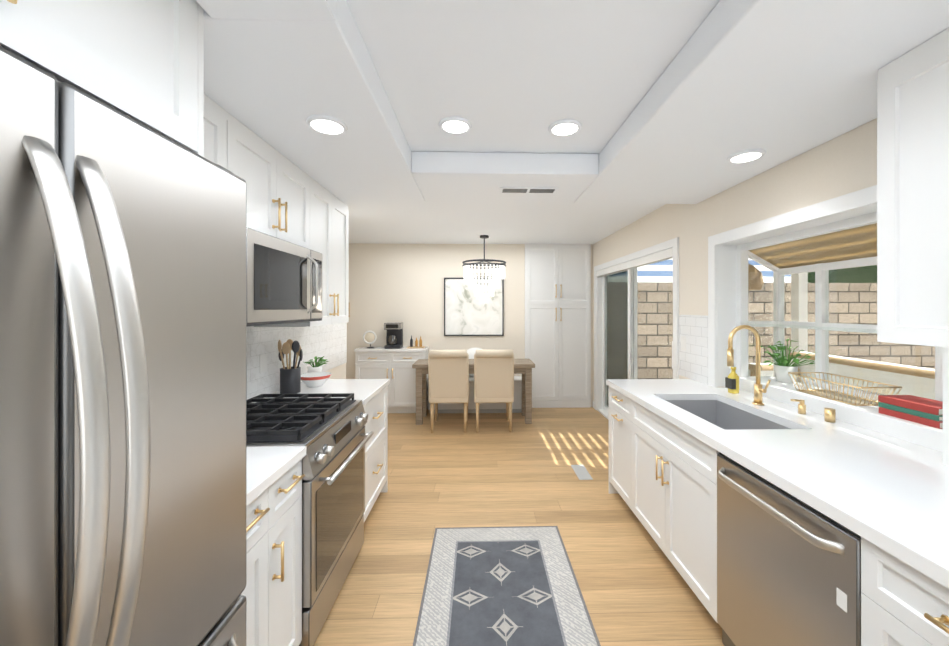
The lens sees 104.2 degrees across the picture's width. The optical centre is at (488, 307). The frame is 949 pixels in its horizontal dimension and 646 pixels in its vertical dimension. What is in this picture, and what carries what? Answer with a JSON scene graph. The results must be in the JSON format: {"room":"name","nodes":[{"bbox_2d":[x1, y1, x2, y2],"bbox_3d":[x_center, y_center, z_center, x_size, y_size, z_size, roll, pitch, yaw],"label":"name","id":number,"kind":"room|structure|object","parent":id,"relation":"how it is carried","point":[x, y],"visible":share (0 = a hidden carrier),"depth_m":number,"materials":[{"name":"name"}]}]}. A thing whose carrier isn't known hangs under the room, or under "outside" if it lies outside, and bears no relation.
{"room":"kitchen","nodes":[
{"label":"kitchen","id":0,"kind":"room"},
{"bbox_2d":[247,323,346,399],"bbox_3d":[-1.967,0.270,2.243,1.030,2.460,7.850,0,0,-2],"label":"wall","id":1,"kind":"structure","parent":0,"point":[327,342],"depth_m":2.67,"materials":[{"name":"tile"}]},
{"bbox_2d":[204,94,231,171],"bbox_3d":[-1.258,-0.352,1.287,0.346,0.944,0.500,0,0,-2],"label":"upper cabinet","id":2,"kind":"object","parent":1,"relation":"attached to","point":[217,121],"depth_m":1.49,"materials":[{"name":"white wood"}]},
{"bbox_2d":[232,116,311,249],"bbox_3d":[-1.276,-0.583,1.918,0.346,0.483,0.758,0,0,-2],"label":"upper cabinet","id":3,"kind":"object","parent":1,"relation":"attached to","point":[288,200],"depth_m":1.88,"materials":[{"name":"white wood"}]},
{"bbox_2d":[247,227,321,326],"bbox_3d":[-1.205,-0.130,1.919,0.472,0.418,0.756,0,0,-2],"label":"over-the-range microwave","id":4,"kind":"object","parent":3,"relation":"attached to","point":[284,281],"visible":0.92,"depth_m":1.81,"materials":[{"name":"silver metal"}]},
{"bbox_2d":[254,178,348,326],"bbox_3d":[-1.296,-0.352,2.642,0.346,0.944,0.690,0,0,-2],"label":"upper cabinet","id":5,"kind":"object","parent":1,"relation":"attached to","point":[330,216],"depth_m":2.63,"materials":[{"name":"white wood"}]},
{"bbox_2d":[346,243,592,406],"bbox_3d":[-0.376,0.272,5.878,4.210,2.460,0.670,0,0,-2],"label":"wall","id":6,"kind":"structure","parent":0,"point":[404,283],"depth_m":5.53,"materials":[{"name":"beige paint"}]},
{"bbox_2d":[444,278,503,335],"bbox_3d":[-0.216,-0.014,5.529,0.890,0.870,0.030,0,0,-2],"label":"picture frame","id":7,"kind":"object","parent":6,"relation":"attached to","point":[466,313],"visible":0.79,"depth_m":5.52,"materials":[{"name":"grey"}]},
{"bbox_2d":[467,347,482,376],"bbox_3d":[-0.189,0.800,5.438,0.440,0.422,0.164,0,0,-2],"label":"chair","id":8,"kind":"object","parent":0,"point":[471,352],"visible":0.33,"depth_m":5.42,"materials":[{"name":"white fabric"}]},
{"bbox_2d":[313,407,723,645],"bbox_3d":[-0.327,1.530,2.287,4.310,0.060,7.850,0,0,-2],"label":"floor","id":9,"kind":"structure","parent":0,"point":[635,588],"depth_m":2.60,"materials":[{"name":"brown wood"}]},
{"bbox_2d":[0,0,203,156],"bbox_3d":[-1.080,0.271,0.556,0.646,2.456,0.968,0,0,-2],"label":"tall cabinet","id":10,"kind":"object","parent":9,"relation":"on","point":[141,61],"visible":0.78,"depth_m":0.83,"materials":[{"name":"white wood"}]},
{"bbox_2d":[0,46,246,645],"bbox_3d":[-0.975,0.566,0.562,0.820,1.865,0.915,0,0,-2],"label":"fridge","id":11,"kind":"object","parent":9,"relation":"on","point":[123,326],"visible":1,"depth_m":0.61,"materials":[{"name":"silver metal"}]},
{"bbox_2d":[240,479,275,645],"bbox_3d":[-1.097,1.059,1.166,0.650,0.880,0.250,0,0,-2],"label":"base cabinet","id":12,"kind":"object","parent":9,"relation":"on","point":[272,592],"depth_m":1.25,"materials":[{"name":"white wood"}]},
{"bbox_2d":[246,451,305,645],"bbox_3d":[-1.104,1.059,1.416,0.650,0.880,0.250,0,0,-2],"label":"base cabinet","id":13,"kind":"object","parent":9,"relation":"on","point":[285,467],"depth_m":1.44,"materials":[{"name":"white wood"}]},
{"bbox_2d":[246,393,373,645],"bbox_3d":[-1.064,1.014,1.922,0.747,0.972,0.756,0,0,-2],"label":"range","id":14,"kind":"object","parent":9,"relation":"on","point":[328,432],"visible":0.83,"depth_m":1.79,"materials":[{"name":"silver metal"}]},
{"bbox_2d":[252,383,387,521],"bbox_3d":[-1.138,1.060,2.652,0.650,0.880,0.702,0,0,-2],"label":"base cabinet","id":15,"kind":"object","parent":9,"relation":"on","point":[374,396],"depth_m":2.65,"materials":[{"name":"white wood"}]},
{"bbox_2d":[278,339,302,393],"bbox_3d":[-1.349,0.397,2.515,0.151,0.366,0.150,0,0,-2],"label":"utensil crock","id":16,"kind":"object","parent":15,"relation":"on","point":[290,379],"visible":1,"depth_m":2.47,"materials":[{"name":"grey ceramic"}]},
{"bbox_2d":[301,372,331,386],"bbox_3d":[-1.285,0.537,2.737,0.230,0.085,0.230,0,0,-2],"label":"bowl","id":17,"kind":"object","parent":15,"relation":"on","point":[314,379],"visible":0.94,"depth_m":2.69,"materials":[{"name":"white ceramic"}]},
{"bbox_2d":[305,356,327,372],"bbox_3d":[-1.359,0.480,2.890,0.184,0.200,0.154,0,0,-2],"label":"plant","id":18,"kind":"object","parent":17,"relation":"on","point":[317,367],"visible":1,"depth_m":2.88,"materials":[{"name":"green plant"}]},
{"bbox_2d":[354,347,428,412],"bbox_3d":[-1.381,1.041,5.328,0.994,0.920,0.368,0,0,-2],"label":"sideboard","id":19,"kind":"object","parent":9,"relation":"on","point":[394,366],"visible":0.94,"depth_m":5.19,"materials":[{"name":"white wood"}]},
{"bbox_2d":[363,331,376,347],"bbox_3d":[-1.706,0.454,5.336,0.198,0.254,0.100,0,0,-2],"label":"shell","id":20,"kind":"object","parent":19,"relation":"on","point":[370,337],"visible":1,"depth_m":5.30,"materials":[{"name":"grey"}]},
{"bbox_2d":[384,322,402,348],"bbox_3d":[-1.366,0.399,5.332,0.230,0.365,0.217,0,0,-2],"label":"coffee maker","id":21,"kind":"object","parent":19,"relation":"on","point":[394,338],"visible":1,"depth_m":5.25,"materials":[{"name":"grey plastic"}]},
{"bbox_2d":[407,336,424,347],"bbox_3d":[-1.047,0.494,5.364,0.240,0.175,0.160,0,0,-2],"label":"tray","id":22,"kind":"object","parent":19,"relation":"on","point":[416,344],"visible":1,"depth_m":5.35,"materials":[{"name":"beige wood"}]},
{"bbox_2d":[428,350,469,432],"bbox_3d":[-0.481,0.999,4.623,0.480,1.006,0.633,0,0,-2],"label":"chair","id":23,"kind":"object","parent":9,"relation":"on","point":[448,373],"visible":1,"depth_m":4.39,"materials":[{"name":"beige fabric"}]},
{"bbox_2d":[412,359,534,424],"bbox_3d":[-0.191,1.111,4.957,1.570,0.780,0.500,0,0,-2],"label":"dining table","id":24,"kind":"object","parent":9,"relation":"on","point":[523,367],"visible":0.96,"depth_m":4.76,"materials":[{"name":"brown wood"}]},
{"bbox_2d":[427,376,521,412],"bbox_3d":[-0.162,1.266,5.386,1.410,0.470,0.315,0,0,-2],"label":"bench","id":25,"kind":"object","parent":9,"relation":"on","point":[483,407],"visible":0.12,"depth_m":5.25,"materials":[{"name":"white fabric"}]},
{"bbox_2d":[474,350,513,432],"bbox_3d":[0.063,0.999,4.638,0.480,1.006,0.633,0,0,-2],"label":"chair","id":26,"kind":"object","parent":9,"relation":"on","point":[493,376],"visible":1,"depth_m":4.41,"materials":[{"name":"beige fabric"}]},
{"bbox_2d":[413,526,600,645],"bbox_3d":[0.088,1.495,1.363,0.830,0.008,2.300,0,0,-2],"label":"rug","id":27,"kind":"object","parent":9,"relation":"on","point":[503,586],"visible":1,"depth_m":1.93,"materials":[{"name":"grey fabric"}]},
{"bbox_2d":[525,244,590,407],"bbox_3d":[1.041,0.273,5.823,0.996,2.456,0.638,0,0,-2],"label":"pantry","id":28,"kind":"object","parent":9,"relation":"on","point":[558,315],"visible":0.98,"depth_m":5.55,"materials":[{"name":"white wood"}]},
{"bbox_2d":[571,465,592,479],"bbox_3d":[0.849,1.498,3.365,0.120,0.004,0.300,0,0,-2],"label":"floor vent","id":29,"kind":"object","parent":9,"relation":"in","point":[581,472],"visible":1,"depth_m":3.35,"materials":[{"name":"grey metal"}]},
{"bbox_2d":[609,387,649,507],"bbox_3d":[1.318,1.060,2.774,0.677,0.880,0.452,0,0,-2],"label":"base cabinet","id":30,"kind":"object","parent":9,"relation":"on","point":[626,419],"depth_m":2.72,"materials":[{"name":"white wood"}]},
{"bbox_2d":[630,435,833,624],"bbox_3d":[1.337,1.190,2.094,0.677,0.620,0.908,0,0,-2],"label":"base cabinet","id":31,"kind":"object","parent":9,"relation":"on","point":[676,504],"depth_m":1.95,"materials":[{"name":"white wood"}]},
{"bbox_2d":[717,452,861,645],"bbox_3d":[1.313,1.048,1.333,0.696,0.842,0.608,0,0,-2],"label":"dishwasher","id":32,"kind":"object","parent":31,"relation":"in","point":[788,569],"visible":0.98,"depth_m":1.28,"materials":[{"name":"silver metal"}]},
{"bbox_2d":[853,531,948,645],"bbox_3d":[1.373,1.059,0.779,0.677,0.880,0.500,0,0,-2],"label":"base cabinet","id":33,"kind":"object","parent":9,"relation":"on","point":[900,606],"depth_m":0.93,"materials":[{"name":"white wood"}]},
{"bbox_2d":[606,379,948,590],"bbox_3d":[1.353,0.599,1.164,0.697,0.040,3.672,0,0,-2],"label":"countertop","id":34,"kind":"structure","parent":33,"relation":"on","point":[895,499],"depth_m":1.33,"materials":[{"name":"white stone"}]},
{"bbox_2d":[650,399,789,483],"bbox_3d":[1.328,0.728,2.118,0.446,0.240,0.736,0,0,-2],"label":"sink","id":35,"kind":"object","parent":34,"relation":"in","point":[718,411],"depth_m":2.12,"materials":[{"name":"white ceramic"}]},
{"bbox_2d":[725,367,738,393],"bbox_3d":[1.671,0.492,2.518,0.068,0.175,0.066,0,0,-2],"label":"soap bottle","id":36,"kind":"object","parent":34,"relation":"on","point":[732,382],"visible":1,"depth_m":2.50,"materials":[{"name":"yellow plastic"}]},
{"bbox_2d":[727,325,835,422],"bbox_3d":[1.597,0.341,2.050,0.318,0.477,0.391,0,0,-2],"label":"faucet","id":37,"kind":"object","parent":34,"relation":"on","point":[829,413],"visible":1,"depth_m":2.20,"materials":[{"name":"gold metal"}]},
{"bbox_2d":[342,0,719,244],"bbox_3d":[-0.327,-1.010,2.289,4.310,0.100,7.850,0,0,-2],"label":"ceiling","id":38,"kind":"structure","parent":0,"point":[512,76],"depth_m":1.57,"materials":[{"name":"white paint"}]},
{"bbox_2d":[439,116,471,134],"bbox_3d":[-0.173,-0.957,1.938,0.174,0.021,0.174,0,0,-2],"label":"recessed light","id":39,"kind":"object","parent":38,"relation":"in","point":[453,125],"visible":1,"depth_m":1.92,"materials":[{"name":"white paint"}]},
{"bbox_2d":[462,235,505,303],"bbox_3d":[-0.054,-0.506,4.922,0.586,0.905,0.586,0,0,-2],"label":"chandelier","id":40,"kind":"object","parent":38,"relation":"hanging from","point":[498,276],"visible":1,"depth_m":4.81,"materials":[{"name":"grey"}]},
{"bbox_2d":[548,119,581,136],"bbox_3d":[0.407,-0.957,1.964,0.174,0.021,0.174,0,0,-2],"label":"recessed light","id":41,"kind":"object","parent":38,"relation":"in","point":[564,127],"visible":1,"depth_m":1.95,"materials":[{"name":"white paint"}]},
{"bbox_2d":[196,0,948,203],"bbox_3d":[0.151,-0.893,0.691,3.140,0.134,4.430,0,0,-2],"label":"ceiling","id":42,"kind":"structure","parent":0,"point":[779,81],"depth_m":1.49,"materials":[{"name":"white paint"}]},
{"bbox_2d":[306,115,347,135],"bbox_3d":[-0.725,-0.822,1.662,0.174,0.021,0.174,0,0,-2],"label":"recessed light","id":43,"kind":"object","parent":42,"relation":"in","point":[327,125],"visible":1,"depth_m":1.65,"materials":[{"name":"white paint"}]},
{"bbox_2d":[499,187,558,193],"bbox_3d":[0.280,-0.820,2.580,0.400,0.009,0.110,0,0,-2],"label":"ceiling vent","id":44,"kind":"object","parent":42,"relation":"in","point":[552,190],"visible":1,"depth_m":2.55,"materials":[{"name":"white metal"}]},
{"bbox_2d":[727,149,765,163],"bbox_3d":[1.396,-0.822,2.001,0.174,0.021,0.174,0,0,-2],"label":"recessed light","id":45,"kind":"object","parent":42,"relation":"in","point":[746,156],"visible":0.94,"depth_m":1.99,"materials":[{"name":"white paint"}]},
{"bbox_2d":[593,118,876,400],"bbox_3d":[1.755,0.270,2.070,0.158,2.460,7.300,0,0,-2],"label":"wall","id":46,"kind":"structure","parent":0,"point":[843,164],"depth_m":2.65,"materials":[{"name":"paint"}]},
{"bbox_2d":[594,237,678,419],"bbox_3d":[1.688,0.446,4.344,0.168,2.110,2.290,0,0,-2],"label":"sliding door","id":47,"kind":"structure","parent":46,"relation":"attached to","point":[615,317],"depth_m":4.72,"materials":[{"name":"white"}]},
{"bbox_2d":[708,185,948,465],"bbox_3d":[1.905,0.035,2.034,0.480,1.130,1.470,0,0,-2],"label":"window","id":48,"kind":"structure","parent":46,"relation":"in","point":[821,239],"depth_m":2.28,"materials":[{"name":"white wood"}]},
{"bbox_2d":[761,339,814,382],"bbox_3d":[2.027,0.357,2.474,0.356,0.286,0.295,0,0,-2],"label":"potted plant","id":49,"kind":"object","parent":48,"relation":"on","point":[783,367],"visible":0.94,"depth_m":2.47,"materials":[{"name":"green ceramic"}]},
{"bbox_2d":[788,372,901,405],"bbox_3d":[1.955,0.448,2.055,0.225,0.103,0.425,0,0,-2],"label":"basket","id":50,"kind":"object","parent":48,"relation":"on","point":[830,392],"visible":0.98,"depth_m":2.02,"materials":[{"name":"gold metal"}]},
{"bbox_2d":[878,395,942,428],"bbox_3d":[1.944,0.459,1.647,0.176,0.080,0.247,0,0,-2],"label":"books","id":51,"kind":"object","parent":48,"relation":"on","point":[921,410],"visible":1,"depth_m":1.64,"materials":[{"name":"red paper"}]},
{"bbox_2d":[877,28,948,347],"bbox_3d":[1.528,-0.352,1.149,0.356,0.944,0.270,0,0,-2],"label":"upper cabinet","id":52,"kind":"object","parent":46,"relation":"attached to","point":[912,196],"visible":1,"depth_m":1.15,"materials":[{"name":"white wood"}]},
{"label":"outside","id":53,"kind":"structure","parent":0,"visible":0},
{"bbox_3d":[7.915,1.550,2.688,12.190,0.060,17.000,0,0,-2],"label":"ground","id":54,"kind":"structure","parent":53,"visible":0},
{"bbox_2d":[637,265,876,282],"bbox_3d":[8.530,-0.564,9.812,14.466,4.174,1.308,0,0,-2],"label":"hedge","id":55,"kind":"object","parent":54,"relation":"on","point":[861,275],"depth_m":9.61,"materials":[{"name":"green plant"}]},
{"bbox_2d":[637,283,934,378],"bbox_3d":[7.996,0.529,0.650,12.140,1.980,12.920,0,0,-2],"label":"brick wall","id":56,"kind":"structure","parent":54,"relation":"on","point":[643,312],"depth_m":6.83,"materials":[{"name":"beige brick"}]},
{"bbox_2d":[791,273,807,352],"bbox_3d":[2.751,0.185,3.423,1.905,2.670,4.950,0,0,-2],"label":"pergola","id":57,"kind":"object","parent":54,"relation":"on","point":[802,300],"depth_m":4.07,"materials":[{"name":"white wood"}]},
{"bbox_2d":[748,264,763,289],"bbox_3d":[3.157,-0.617,4.560,0.400,0.795,0.400,0,0,-2],"label":"pendant lamp","id":58,"kind":"object","parent":57,"relation":"hanging from","point":[758,276],"depth_m":4.38,"materials":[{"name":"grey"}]},
{"bbox_2d":[748,352,934,399],"bbox_3d":[3.024,0.990,3.005,0.750,1.060,1.900,0,0,-2],"label":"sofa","id":59,"kind":"object","parent":54,"relation":"on","point":[905,374],"depth_m":3.05,"materials":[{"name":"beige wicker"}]},
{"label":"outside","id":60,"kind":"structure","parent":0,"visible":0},
{"bbox_2d":[637,258,808,282],"bbox_3d":[4.221,-0.848,7.690,4.300,0.700,0.800,0,0,-2],"label":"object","id":61,"kind":"object","parent":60,"point":[642,278],"depth_m":7.53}
]}

